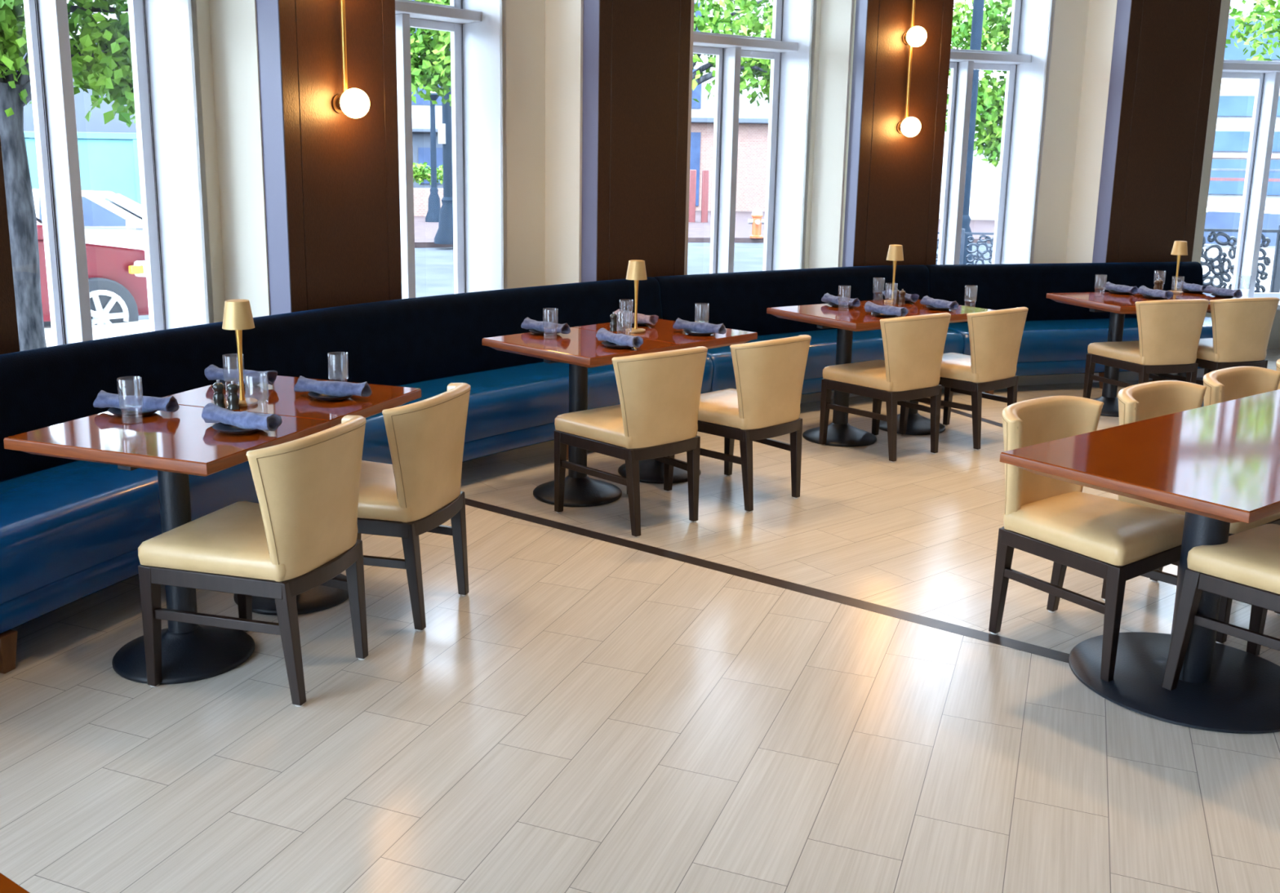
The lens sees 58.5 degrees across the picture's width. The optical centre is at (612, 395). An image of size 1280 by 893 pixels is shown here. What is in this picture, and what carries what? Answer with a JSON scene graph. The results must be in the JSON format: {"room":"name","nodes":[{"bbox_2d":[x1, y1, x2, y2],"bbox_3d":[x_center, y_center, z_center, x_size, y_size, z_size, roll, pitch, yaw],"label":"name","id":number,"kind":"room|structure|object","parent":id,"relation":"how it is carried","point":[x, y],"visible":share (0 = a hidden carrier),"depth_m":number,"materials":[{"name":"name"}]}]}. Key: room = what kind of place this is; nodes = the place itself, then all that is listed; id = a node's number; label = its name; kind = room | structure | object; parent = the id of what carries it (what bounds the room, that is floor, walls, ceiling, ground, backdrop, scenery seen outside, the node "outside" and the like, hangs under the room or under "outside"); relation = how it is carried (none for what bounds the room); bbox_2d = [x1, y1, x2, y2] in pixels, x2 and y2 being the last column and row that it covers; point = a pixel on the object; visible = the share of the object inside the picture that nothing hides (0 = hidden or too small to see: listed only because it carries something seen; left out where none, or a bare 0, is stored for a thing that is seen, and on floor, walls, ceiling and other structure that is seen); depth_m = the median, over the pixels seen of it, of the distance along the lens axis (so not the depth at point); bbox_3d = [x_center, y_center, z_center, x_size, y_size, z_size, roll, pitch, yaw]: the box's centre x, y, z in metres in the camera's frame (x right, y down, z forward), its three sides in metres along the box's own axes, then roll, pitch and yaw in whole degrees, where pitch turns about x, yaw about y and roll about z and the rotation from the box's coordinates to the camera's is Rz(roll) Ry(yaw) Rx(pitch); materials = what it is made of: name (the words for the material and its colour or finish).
{"room":"restaurant dining room","nodes":[
{"label":"restaurant dining room","id":0,"kind":"room"},
{"bbox_2d":[187,0,270,323],"bbox_3d":[-1.820,-1.653,5.365,0.335,4.200,0.125,8,13,31],"label":"wall","id":1,"kind":"structure","parent":0,"point":[228,55],"depth_m":5.50,"materials":[{"name":"beige paint"}]},
{"bbox_2d":[499,0,583,288],"bbox_3d":[-0.432,-1.978,7.061,0.500,4.200,0.268,1,11,0],"label":"wall","id":2,"kind":"structure","parent":0,"point":[543,63],"depth_m":7.14,"materials":[{"name":"beige paint"}]},
{"bbox_2d":[0,319,1279,892],"bbox_3d":[1.987,0.955,3.351,15.000,0.011,16.200,1,11,0],"label":"floor","id":3,"kind":"structure","parent":0,"point":[813,692],"depth_m":3.25,"materials":[{"name":"tile"}]},
{"bbox_2d":[0,136,19,354],"bbox_3d":[-2.595,-1.356,3.848,0.470,4.200,0.736,7,13,27],"label":"pillar","id":4,"kind":"structure","parent":3,"relation":"on","point":[9,335],"depth_m":4.23,"materials":[{"name":"brown paint"}]},
{"bbox_2d":[0,872,29,892],"bbox_3d":[-1.171,0.943,1.288,0.910,0.750,0.720,9,14,34],"label":"dining table","id":5,"kind":"object","parent":3,"relation":"on","point":[6,885],"visible":1,"depth_m":1.31,"materials":[{"name":"brown wood"}]},
{"bbox_2d":[3,404,329,684],"bbox_3d":[-1.363,0.471,3.603,0.739,0.750,0.583,5,12,20],"label":"dining table","id":6,"kind":"object","parent":3,"relation":"on","point":[179,444],"visible":0.84,"depth_m":3.52,"materials":[{"name":"brown wood"}]},
{"bbox_2d":[107,407,157,417],"bbox_3d":[-1.556,0.052,3.724,0.163,0.017,0.163,1,11,0],"label":"plate","id":7,"kind":"object","parent":6,"relation":"on","point":[116,411],"visible":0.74,"depth_m":3.69,"materials":[{"name":"black ceramic"}]},
{"bbox_2d":[93,390,179,412],"bbox_3d":[-1.556,0.023,3.731,0.276,0.062,0.070,3,12,12],"label":"rolled napkin","id":8,"kind":"object","parent":7,"relation":"on","point":[104,399],"visible":0.99,"depth_m":3.71,"materials":[{"name":"blue fabric"}]},
{"bbox_2d":[212,422,258,434],"bbox_3d":[-1.145,0.100,3.513,0.163,0.017,0.163,1,11,0],"label":"plate","id":9,"kind":"object","parent":6,"relation":"on","point":[220,427],"visible":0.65,"depth_m":3.50,"materials":[{"name":"black ceramic"}]},
{"bbox_2d":[201,403,281,431],"bbox_3d":[-1.145,0.070,3.518,0.276,0.062,0.076,7,13,26],"label":"rolled napkin","id":10,"kind":"object","parent":9,"relation":"on","point":[211,413],"visible":1,"depth_m":3.49,"materials":[{"name":"blue fabric"}]},
{"bbox_2d":[137,415,368,706],"bbox_3d":[-1.065,0.469,3.505,0.557,0.801,0.534,5,12,19],"label":"dining chair","id":11,"kind":"object","parent":3,"relation":"on","point":[301,533],"visible":1,"depth_m":3.33,"materials":[{"name":"beige leather"}]},
{"bbox_2d":[162,375,421,615],"bbox_3d":[-1.157,0.364,4.141,0.739,0.750,0.583,5,12,20],"label":"dining table","id":12,"kind":"object","parent":3,"relation":"on","point":[280,398],"visible":0.27,"depth_m":4.03,"materials":[{"name":"brown wood"}]},
{"bbox_2d":[219,379,259,387],"bbox_3d":[-1.371,-0.044,4.209,0.163,0.017,0.163,1,11,0],"label":"plate","id":13,"kind":"object","parent":12,"relation":"on","point":[225,383],"visible":0.29,"depth_m":4.20,"materials":[{"name":"black ceramic"}]},
{"bbox_2d":[204,364,277,385],"bbox_3d":[-1.371,-0.074,4.216,0.276,0.061,0.072,4,12,17],"label":"rolled napkin","id":14,"kind":"object","parent":13,"relation":"on","point":[212,372],"visible":0.92,"depth_m":4.20,"materials":[{"name":"blue fabric"}]},
{"bbox_2d":[222,298,257,406],"bbox_3d":[-1.260,-0.144,3.864,0.105,0.355,0.105,5,12,19],"label":"table lamp","id":15,"kind":"object","parent":12,"relation":"on","point":[237,314],"visible":0.94,"depth_m":3.81,"materials":[{"name":"gold metal"}]},
{"bbox_2d":[307,391,352,400],"bbox_3d":[-0.985,0.001,4.013,0.163,0.017,0.163,1,11,0],"label":"plate","id":16,"kind":"object","parent":12,"relation":"on","point":[314,395],"visible":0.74,"depth_m":3.97,"materials":[{"name":"black ceramic"}]},
{"bbox_2d":[293,375,371,396],"bbox_3d":[-0.985,-0.028,4.021,0.276,0.062,0.070,4,12,16],"label":"rolled napkin","id":17,"kind":"object","parent":16,"relation":"on","point":[339,388],"visible":1,"depth_m":4.00,"materials":[{"name":"blue fabric"}]},
{"bbox_2d":[255,0,401,315],"bbox_3d":[-1.503,-1.707,5.656,0.470,4.200,0.734,9,14,34],"label":"pillar","id":18,"kind":"structure","parent":3,"relation":"on","point":[331,178],"depth_m":5.54,"materials":[{"name":"brown paint"}]},
{"bbox_2d":[331,0,369,118],"bbox_3d":[-1.248,-1.891,5.401,0.183,1.132,0.140,9,14,34],"label":"wall sconce","id":19,"kind":"object","parent":18,"relation":"attached to","point":[354,103],"visible":1,"depth_m":5.45,"materials":[{"name":"white glass"}]},
{"bbox_2d":[0,276,713,674],"bbox_3d":[-1.236,0.138,4.956,1.067,0.873,5.713,8,13,31],"label":"banquette","id":20,"kind":"object","parent":3,"relation":"on","point":[72,531],"visible":0.5,"depth_m":4.79,"materials":[{"name":"blue leather"}]},
{"bbox_2d":[295,382,471,631],"bbox_3d":[-0.808,0.362,4.049,0.557,0.801,0.534,4,12,17],"label":"dining chair","id":21,"kind":"object","parent":3,"relation":"on","point":[412,496],"visible":0.81,"depth_m":3.85,"materials":[{"name":"beige leather"}]},
{"bbox_2d":[481,327,679,506],"bbox_3d":[-0.158,0.113,5.450,0.739,0.750,0.583,12,16,44],"label":"dining table","id":22,"kind":"object","parent":3,"relation":"on","point":[580,348],"visible":0.9,"depth_m":5.37,"materials":[{"name":"brown wood"}]},
{"bbox_2d":[528,328,558,335],"bbox_3d":[-0.328,-0.309,5.586,0.163,0.017,0.163,1,11,0],"label":"plate","id":23,"kind":"object","parent":22,"relation":"on","point":[532,331],"visible":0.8,"depth_m":5.53,"materials":[{"name":"black ceramic"}]},
{"bbox_2d":[520,317,570,333],"bbox_3d":[-0.328,-0.338,5.594,0.276,0.062,0.070,10,15,38],"label":"rolled napkin","id":24,"kind":"object","parent":23,"relation":"on","point":[544,326],"visible":1,"depth_m":5.56,"materials":[{"name":"blue fabric"}]},
{"bbox_2d":[601,341,630,348],"bbox_3d":[0.030,-0.230,5.223,0.163,0.017,0.163,1,11,0],"label":"plate","id":25,"kind":"object","parent":22,"relation":"on","point":[607,344],"visible":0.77,"depth_m":5.18,"materials":[{"name":"black ceramic"}]},
{"bbox_2d":[595,328,643,347],"bbox_3d":[0.028,-0.261,5.229,0.076,0.062,0.276,-8,14,-37],"label":"rolled napkin","id":26,"kind":"object","parent":25,"relation":"on","point":[602,334],"visible":1,"depth_m":5.19,"materials":[{"name":"blue fabric"}]},
{"bbox_2d":[554,346,707,537],"bbox_3d":[0.094,0.161,5.103,0.534,0.801,0.557,-9,15,-40],"label":"dining chair","id":27,"kind":"object","parent":3,"relation":"on","point":[655,418],"visible":1,"depth_m":4.90,"materials":[{"name":"beige leather"}]},
{"bbox_2d":[581,0,691,282],"bbox_3d":[0.057,-2.011,7.259,0.735,4.200,0.470,-8,15,-38],"label":"pillar","id":28,"kind":"structure","parent":3,"relation":"on","point":[636,53],"depth_m":7.12,"materials":[{"name":"brown paint"}]},
{"bbox_2d":[573,318,757,484],"bbox_3d":[0.255,0.036,5.858,0.739,0.750,0.583,12,16,44],"label":"dining table","id":29,"kind":"object","parent":3,"relation":"on","point":[651,471],"visible":0.34,"depth_m":5.73,"materials":[{"name":"brown wood"}]},
{"bbox_2d":[622,320,648,325],"bbox_3d":[0.120,-0.376,5.949,0.163,0.017,0.163,1,11,0],"label":"plate","id":30,"kind":"object","parent":29,"relation":"on","point":[626,322],"visible":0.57,"depth_m":5.89,"materials":[{"name":"black ceramic"}]},
{"bbox_2d":[614,308,658,325],"bbox_3d":[0.120,-0.406,5.956,0.072,0.061,0.276,-10,16,-43],"label":"rolled napkin","id":31,"kind":"object","parent":30,"relation":"on","point":[629,317],"visible":0.77,"depth_m":5.90,"materials":[{"name":"fabric"}]},
{"bbox_2d":[625,259,647,333],"bbox_3d":[0.117,-0.492,5.670,0.105,0.355,0.105,5,12,19],"label":"table lamp","id":32,"kind":"object","parent":29,"relation":"on","point":[636,271],"visible":1,"depth_m":5.62,"materials":[{"name":"gold metal"}]},
{"bbox_2d":[683,328,713,335],"bbox_3d":[0.429,-0.310,5.645,0.163,0.017,0.163,1,11,0],"label":"plate","id":33,"kind":"object","parent":29,"relation":"on","point":[687,331],"visible":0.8,"depth_m":5.59,"materials":[{"name":"black ceramic"}]},
{"bbox_2d":[672,318,726,334],"bbox_3d":[0.429,-0.339,5.653,0.276,0.062,0.070,9,14,35],"label":"rolled napkin","id":34,"kind":"object","parent":33,"relation":"on","point":[695,326],"visible":1,"depth_m":5.62,"materials":[{"name":"blue fabric"}]},
{"bbox_2d":[663,334,811,512],"bbox_3d":[0.613,0.091,5.480,0.534,0.801,0.557,-10,15,-42],"label":"dining chair","id":35,"kind":"object","parent":3,"relation":"on","point":[764,405],"visible":0.9,"depth_m":5.26,"materials":[{"name":"beige leather"}]},
{"bbox_2d":[653,264,964,397],"bbox_3d":[1.383,-0.391,7.741,2.381,0.873,0.729,-6,13,-30],"label":"banquette","id":36,"kind":"object","parent":3,"relation":"on","point":[738,300],"visible":0.43,"depth_m":7.64,"materials":[{"name":"blue leather"}]},
{"bbox_2d":[766,303,919,446],"bbox_3d":[1.348,-0.113,6.664,0.583,0.750,0.739,-6,14,-32],"label":"dining table","id":37,"kind":"object","parent":3,"relation":"on","point":[848,320],"visible":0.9,"depth_m":6.60,"materials":[{"name":"brown wood"}]},
{"bbox_2d":[871,311,896,317],"bbox_3d":[1.536,-0.453,6.424,0.163,0.017,0.163,1,11,0],"label":"plate","id":38,"kind":"object","parent":37,"relation":"on","point":[877,314],"visible":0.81,"depth_m":6.37,"materials":[{"name":"black ceramic"}]},
{"bbox_2d":[864,301,908,316],"bbox_3d":[1.534,-0.484,6.430,0.076,0.062,0.276,-7,14,-34],"label":"rolled napkin","id":39,"kind":"object","parent":38,"relation":"on","point":[869,306],"visible":0.99,"depth_m":6.40,"materials":[{"name":"blue fabric"}]},
{"bbox_2d":[818,312,951,462],"bbox_3d":[1.540,-0.084,6.410,0.534,0.801,0.557,-7,14,-35],"label":"dining chair","id":40,"kind":"object","parent":3,"relation":"on","point":[913,346],"visible":0.99,"depth_m":6.20,"materials":[{"name":"beige leather"}]},
{"bbox_2d":[840,0,954,266],"bbox_3d":[2.033,-2.223,8.437,0.708,4.200,0.470,-3,12,-19],"label":"pillar","id":41,"kind":"structure","parent":3,"relation":"on","point":[892,182],"depth_m":8.27,"materials":[{"name":"brown paint"}]},
{"bbox_2d":[896,0,926,137],"bbox_3d":[2.127,-2.397,8.079,0.140,1.114,0.183,-3,12,-19],"label":"wall sconce","id":42,"kind":"object","parent":41,"relation":"attached to","point":[916,36],"visible":1,"depth_m":8.10,"materials":[{"name":"white glass"}]},
{"bbox_2d":[860,298,993,435],"bbox_3d":[1.842,-0.169,6.975,0.583,0.750,0.739,-6,14,-32],"label":"dining table","id":43,"kind":"object","parent":3,"relation":"on","point":[917,424],"visible":0.41,"depth_m":6.89,"materials":[{"name":"brown wood"}]},
{"bbox_2d":[884,244,903,303],"bbox_3d":[1.735,-0.749,7.047,0.105,0.355,0.105,5,12,19],"label":"table lamp","id":44,"kind":"object","parent":43,"relation":"on","point":[895,253],"visible":0.9,"depth_m":6.99,"materials":[{"name":"gold metal"}]},
{"bbox_2d":[925,305,950,310],"bbox_3d":[1.937,-0.517,6.767,0.163,0.017,0.163,1,11,0],"label":"plate","id":45,"kind":"object","parent":43,"relation":"on","point":[931,307],"visible":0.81,"depth_m":6.71,"materials":[{"name":"black ceramic"}]},
{"bbox_2d":[920,295,959,310],"bbox_3d":[1.937,-0.546,6.775,0.070,0.062,0.276,-4,13,-24],"label":"rolled napkin","id":46,"kind":"object","parent":45,"relation":"on","point":[926,300],"visible":0.96,"depth_m":6.74,"materials":[{"name":"blue fabric"}]},
{"bbox_2d":[898,306,1028,450],"bbox_3d":[2.073,-0.137,6.703,0.534,0.801,0.557,-8,15,-38],"label":"dining chair","id":47,"kind":"object","parent":3,"relation":"on","point":[995,336],"visible":0.87,"depth_m":6.47,"materials":[{"name":"beige leather"}]},
{"bbox_2d":[800,368,1204,403],"bbox_3d":[2.860,-0.109,8.383,3.818,0.100,0.255,-3,12,-20],"label":"baseboard","id":48,"kind":"structure","parent":3,"relation":"on","point":[1123,375],"depth_m":8.53,"materials":[{"name":"grey"}]},
{"bbox_2d":[925,261,1213,394],"bbox_3d":[3.533,-0.531,8.579,2.424,0.873,0.655,-2,12,-16],"label":"banquette","id":49,"kind":"object","parent":3,"relation":"on","point":[1056,336],"visible":0.51,"depth_m":8.52,"materials":[{"name":"fabric"}]},
{"bbox_2d":[988,395,1185,682],"bbox_3d":[1.580,0.445,3.801,0.534,0.801,0.513,-8,14,-36],"label":"dining chair","id":50,"kind":"object","parent":3,"relation":"on","point":[1117,542],"visible":0.88,"depth_m":3.72,"materials":[{"name":"beige leather"}]},
{"bbox_2d":[1046,292,1166,417],"bbox_3d":[3.315,-0.266,7.553,0.583,0.750,0.739,-2,12,-15],"label":"dining table","id":51,"kind":"object","parent":3,"relation":"on","point":[1118,305],"visible":0.54,"depth_m":7.50,"materials":[{"name":"brown wood"}]},
{"bbox_2d":[1000,389,1279,733],"bbox_3d":[2.336,0.463,3.891,2.450,0.750,0.720,-8,14,-36],"label":"dining table","id":52,"kind":"object","parent":3,"relation":"on","point":[1218,464],"visible":0.77,"depth_m":3.45,"materials":[{"name":"brown wood"}]},
{"bbox_2d":[1082,298,1208,398],"bbox_3d":[3.426,-0.246,7.332,0.534,0.801,0.557,-3,12,-16],"label":"dining chair","id":53,"kind":"object","parent":3,"relation":"on","point":[1170,331],"visible":0.82,"depth_m":7.09,"materials":[{"name":"beige leather"}]},
{"bbox_2d":[1092,0,1221,262],"bbox_3d":[4.222,-2.320,9.066,0.819,4.200,0.470,-2,12,-15],"label":"pillar","id":54,"kind":"structure","parent":3,"relation":"on","point":[1163,55],"depth_m":8.88,"materials":[{"name":"brown paint"}]},
{"bbox_2d":[1131,290,1238,407],"bbox_3d":[3.881,-0.289,7.704,0.583,0.750,0.739,-2,12,-15],"label":"dining table","id":55,"kind":"object","parent":3,"relation":"on","point":[1185,295],"visible":0.04,"depth_m":7.64,"materials":[{"name":"brown wood"}]},
{"bbox_2d":[1170,240,1187,293],"bbox_3d":[3.872,-0.878,7.831,0.105,0.355,0.105,5,12,19],"label":"table lamp","id":56,"kind":"object","parent":55,"relation":"on","point":[1180,248],"visible":0.89,"depth_m":7.78,"materials":[{"name":"gold metal"}]},
{"bbox_2d":[1101,380,1279,644],"bbox_3d":[2.105,0.387,4.122,0.534,0.801,0.513,-8,14,-36],"label":"dining chair","id":57,"kind":"object","parent":3,"relation":"on","point":[1148,400],"visible":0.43,"depth_m":4.18,"materials":[{"name":"beige leather"}]},
{"bbox_2d":[1152,297,1279,400],"bbox_3d":[3.952,-0.269,7.483,0.534,0.801,0.557,-3,12,-18],"label":"dining chair","id":58,"kind":"object","parent":3,"relation":"on","point":[1242,327],"visible":0.68,"depth_m":7.22,"materials":[{"name":"beige leather"}]},
{"bbox_2d":[1162,524,1279,690],"bbox_3d":[2.075,0.540,3.366,0.560,0.801,0.557,-7,14,-34],"label":"dining chair","id":59,"kind":"object","parent":3,"relation":"on","point":[1246,568],"visible":1,"depth_m":3.41,"materials":[{"name":"beige leather"}]},
{"bbox_2d":[1202,365,1279,406],"bbox_3d":[2.586,0.325,4.460,0.534,0.801,0.513,-8,14,-36],"label":"dining chair","id":60,"kind":"object","parent":3,"relation":"on","point":[1229,384],"visible":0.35,"depth_m":4.58,"materials":[{"name":"beige leather"}]},
{"bbox_2d":[799,0,853,268],"bbox_3d":[1.575,-2.214,8.361,0.096,4.200,0.335,-7,14,-32],"label":"wall","id":61,"kind":"structure","parent":0,"point":[833,20],"depth_m":8.44,"materials":[{"name":"beige paint"}]},
{"bbox_2d":[1028,0,1117,263],"bbox_3d":[3.642,-2.314,8.996,0.366,4.200,0.335,-3,12,-17],"label":"wall","id":62,"kind":"structure","parent":0,"point":[1083,34],"depth_m":9.13,"materials":[{"name":"beige paint"}]},
{"bbox_2d":[1191,0,1231,262],"bbox_3d":[4.813,-2.389,9.447,0.406,4.200,0.020,-1,12,-8],"label":"wall","id":63,"kind":"structure","parent":0,"point":[1225,4],"depth_m":9.50,"materials":[{"name":"beige paint"}]},
{"bbox_2d":[1204,59,1279,349],"bbox_3d":[5.611,-2.443,9.764,1.300,4.200,0.420,-1,12,-8],"label":"window","id":64,"kind":"structure","parent":63,"relation":"in","point":[1267,73],"depth_m":9.95,"materials":[{"name":"white paint"}]},
{"bbox_3d":[0.367,-2.112,7.780,0.362,4.200,0.238,1,11,0],"label":"wall","id":65,"kind":"structure","parent":0,"visible":0},
{"bbox_2d":[684,0,816,275],"bbox_3d":[0.896,-2.216,8.329,1.140,4.200,0.420,-7,14,-32],"label":"window","id":66,"kind":"structure","parent":65,"relation":"in","point":[728,49],"depth_m":8.58,"materials":[{"name":"white paint"}]},
{"label":"outside","id":67,"kind":"structure","parent":0,"visible":0},
{"bbox_2d":[138,242,992,319],"bbox_3d":[10.095,-6.918,44.485,220.000,0.100,100.000,1,11,0],"label":"street","id":68,"kind":"structure","parent":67,"point":[434,266],"depth_m":21.98,"materials":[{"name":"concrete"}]},
{"bbox_2d":[17,43,136,133],"bbox_3d":[-23.316,-8.831,37.828,22.000,5.400,6.060,-1,12,-7],"label":"building","id":69,"kind":"structure","parent":68,"relation":"on","point":[82,100],"depth_m":35.65,"materials":[{"name":"blue stone"}]},
{"bbox_2d":[23,131,141,204],"bbox_3d":[-15.024,-3.814,21.387,12.095,2.320,0.130,0,11,-5],"label":"building","id":70,"kind":"structure","parent":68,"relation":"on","point":[108,161],"depth_m":21.68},
{"bbox_2d":[32,188,144,250],"bbox_3d":[-7.543,-2.165,16.017,4.847,1.420,2.240,-2,12,-14],"label":"car","id":71,"kind":"object","parent":68,"relation":"on","point":[111,218],"visible":0.08,"depth_m":15.35,"materials":[{"name":"white paint"}]},
{"bbox_2d":[35,217,148,326],"bbox_3d":[-6.617,-1.172,10.374,2.240,1.739,4.613,12,16,43],"label":"car","id":72,"kind":"object","parent":68,"relation":"on","point":[117,281],"visible":0.35,"depth_m":10.99,"materials":[{"name":"red paint"}]},
{"bbox_2d":[66,0,773,128],"bbox_3d":[-8.795,-15.092,55.604,34.000,11.000,3.060,1,11,0],"label":"building","id":73,"kind":"structure","parent":68,"relation":"on","point":[704,108],"depth_m":54.29,"materials":[{"name":"stone"}]},
{"bbox_2d":[412,128,443,187],"bbox_3d":[-6.915,-9.520,48.062,8.500,3.125,6.450,0,11,-3],"label":"building","id":74,"kind":"structure","parent":68,"relation":"on","point":[420,136],"depth_m":45.14,"materials":[{"name":"blue stone"}]},
{"bbox_2d":[409,0,451,106],"bbox_3d":[-4.248,-5.853,20.068,5.821,7.153,5.247,-2,12,-13],"label":"street tree","id":75,"kind":"object","parent":68,"relation":"on","point":[433,65],"visible":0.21,"depth_m":19.90,"materials":[{"name":"green plant"}]},
{"bbox_2d":[689,116,768,211],"bbox_3d":[5.972,-9.288,46.463,7.900,3.650,5.450,1,11,1],"label":"building","id":76,"kind":"structure","parent":68,"relation":"on","point":[753,134],"depth_m":44.19,"materials":[{"name":"pink brick"}]},
{"bbox_2d":[692,0,773,106],"bbox_3d":[1.726,-5.571,19.196,6.086,7.106,4.585,3,12,11],"label":"street tree","id":77,"kind":"object","parent":68,"relation":"on","point":[749,67],"visible":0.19,"depth_m":18.43,"materials":[{"name":"green plant"}]},
{"bbox_2d":[935,228,994,264],"bbox_3d":[6.429,-2.060,17.523,4.460,0.950,0.060,1,11,0],"label":"iron fence","id":78,"kind":"object","parent":68,"relation":"on","point":[980,242],"visible":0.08,"depth_m":17.47,"materials":[{"name":"grey metal"}]},
{"bbox_2d":[938,93,1003,220],"bbox_3d":[12.625,-8.489,41.077,3.600,4.400,3.060,4,12,14],"label":"building","id":79,"kind":"structure","parent":68,"relation":"on","point":[984,175],"depth_m":39.73,"materials":[{"name":"stone"}]},
{"bbox_2d":[961,0,984,264],"bbox_3d":[5.834,-5.380,18.433,0.544,6.880,0.544,1,11,0],"label":"street lamp","id":80,"kind":"object","parent":68,"relation":"on","point":[978,5],"visible":0.32,"depth_m":18.54,"materials":[{"name":"metal"}]},
{"bbox_2d":[945,0,1012,167],"bbox_3d":[8.107,-6.328,22.630,5.091,7.397,4.831,8,14,32],"label":"street tree","id":81,"kind":"object","parent":68,"relation":"on","point":[990,104],"visible":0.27,"depth_m":22.33,"materials":[{"name":"green plant"}]},
{"bbox_2d":[1200,206,1279,293],"bbox_3d":[8.355,-1.808,15.326,4.847,1.420,2.240,0,11,-4],"label":"car","id":82,"kind":"object","parent":68,"relation":"on","point":[1215,217],"visible":0.03,"depth_m":14.46,"materials":[{"name":"white paint"}]},
{"bbox_2d":[1207,0,1279,210],"bbox_3d":[27.508,-10.998,35.330,24.000,12.000,6.110,4,12,14],"label":"building","id":83,"kind":"structure","parent":68,"relation":"on","point":[1237,95],"depth_m":34.92,"materials":[{"name":"stone"}]},
{"bbox_2d":[1225,0,1279,61],"bbox_3d":[11.830,-5.066,18.590,4.809,6.613,3.587,-2,12,-14],"label":"street tree","id":84,"kind":"object","parent":68,"relation":"on","point":[1272,15],"visible":0.88,"depth_m":18.12,"materials":[{"name":"green plant"}]},
{"bbox_3d":[-2.601,-1.465,4.386,0.095,4.200,0.230,1,11,0],"label":"wall","id":85,"kind":"structure","parent":0,"visible":0},
{"bbox_2d":[23,0,213,346],"bbox_3d":[-2.432,-1.597,5.049,0.420,4.200,1.130,8,13,31],"label":"window","id":86,"kind":"structure","parent":85,"relation":"in","point":[46,21],"depth_m":5.49,"materials":[{"name":"white paint"}]},
{"bbox_3d":[-1.461,-1.803,6.130,0.081,4.200,0.101,1,11,0],"label":"wall","id":87,"kind":"structure","parent":0,"visible":0},
{"bbox_2d":[395,0,506,298],"bbox_3d":[-1.202,-1.916,6.706,0.450,4.200,1.130,12,16,43],"label":"window","id":88,"kind":"structure","parent":87,"relation":"in","point":[451,18],"depth_m":7.10,"materials":[{"name":"white paint"}]},
{"bbox_3d":[2.340,-2.288,8.780,0.102,4.200,0.025,1,11,0],"label":"wall","id":89,"kind":"structure","parent":0,"visible":0},
{"bbox_2d":[937,0,1055,264],"bbox_3d":[2.847,-2.354,9.141,1.130,4.200,0.453,-3,12,-17],"label":"window","id":90,"kind":"structure","parent":89,"relation":"in","point":[962,63],"depth_m":9.32,"materials":[{"name":"white paint"}]},
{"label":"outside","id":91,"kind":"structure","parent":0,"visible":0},
{"bbox_2d":[413,210,995,248],"bbox_3d":[5.084,-6.091,39.565,70.000,0.140,40.000,1,11,0],"label":"sidewalk","id":92,"kind":"structure","parent":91,"point":[699,231],"depth_m":31.26,"materials":[{"name":"concrete"}]},
{"bbox_2d":[413,187,443,216],"bbox_3d":[-6.415,-6.292,37.515,5.500,1.000,1.200,1,11,-1],"label":"planter","id":93,"kind":"object","parent":92,"relation":"on","point":[421,195],"visible":0.06,"depth_m":36.91,"materials":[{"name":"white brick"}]},
{"bbox_2d":[413,161,443,185],"bbox_3d":[-6.379,-7.217,37.354,5.196,1.042,1.377,1,11,0],"label":"hedge","id":94,"kind":"object","parent":93,"relation":"in","point":[420,173],"visible":0.17,"depth_m":37.19,"materials":[{"name":"green plant"}]},
{"bbox_2d":[425,90,440,222],"bbox_3d":[-5.229,-7.471,33.294,0.560,4.780,0.560,1,11,0],"label":"street lamp","id":95,"kind":"object","parent":92,"relation":"on","point":[433,208],"visible":0.65,"depth_m":33.43,"materials":[{"name":"grey metal"}]},
{"bbox_2d":[434,37,453,244],"bbox_3d":[-3.529,-6.690,24.265,0.640,6.880,0.640,1,11,0],"label":"street lamp","id":96,"kind":"object","parent":92,"relation":"on","point":[444,235],"visible":0.65,"depth_m":24.59,"materials":[{"name":"grey metal"}]},
{"bbox_2d":[688,169,696,222],"bbox_3d":[2.474,-6.165,35.476,0.200,1.650,0.200,1,11,0],"label":"bollard","id":97,"kind":"object","parent":92,"relation":"on","point":[692,191],"visible":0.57,"depth_m":35.38,"materials":[{"name":"red paint"}]},
{"bbox_2d":[701,169,709,222],"bbox_3d":[2.864,-6.160,35.476,0.200,1.650,0.200,1,11,0],"label":"bollard","id":98,"kind":"object","parent":92,"relation":"on","point":[705,173],"visible":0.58,"depth_m":35.37,"materials":[{"name":"red paint"}]},
{"bbox_2d":[747,204,764,238],"bbox_3d":[3.559,-4.282,28.170,0.440,0.800,0.378,1,11,0],"label":"fire hydrant","id":99,"kind":"object","parent":92,"relation":"on","point":[757,220],"visible":0.98,"depth_m":28.12,"materials":[{"name":"metal"}]},
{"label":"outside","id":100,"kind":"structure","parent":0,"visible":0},
{"bbox_3d":[1.496,0.280,8.062,21.000,0.070,14.700,1,11,0],"label":"sidewalk","id":101,"kind":"object","parent":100,"visible":0},
{"bbox_2d":[0,0,135,351],"bbox_3d":[-4.171,-2.280,8.102,4.476,4.909,3.069,-2,12,-12],"label":"street tree","id":102,"kind":"object","parent":101,"relation":"on","point":[105,66],"visible":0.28,"depth_m":7.83,"materials":[{"name":"green plant"}]},
{"bbox_2d":[1200,224,1279,293],"bbox_3d":[7.016,-1.143,12.103,4.260,1.320,0.060,1,11,1],"label":"iron fence","id":103,"kind":"object","parent":101,"relation":"on","point":[1275,279],"visible":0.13,"depth_m":12.05,"materials":[{"name":"grey metal"}]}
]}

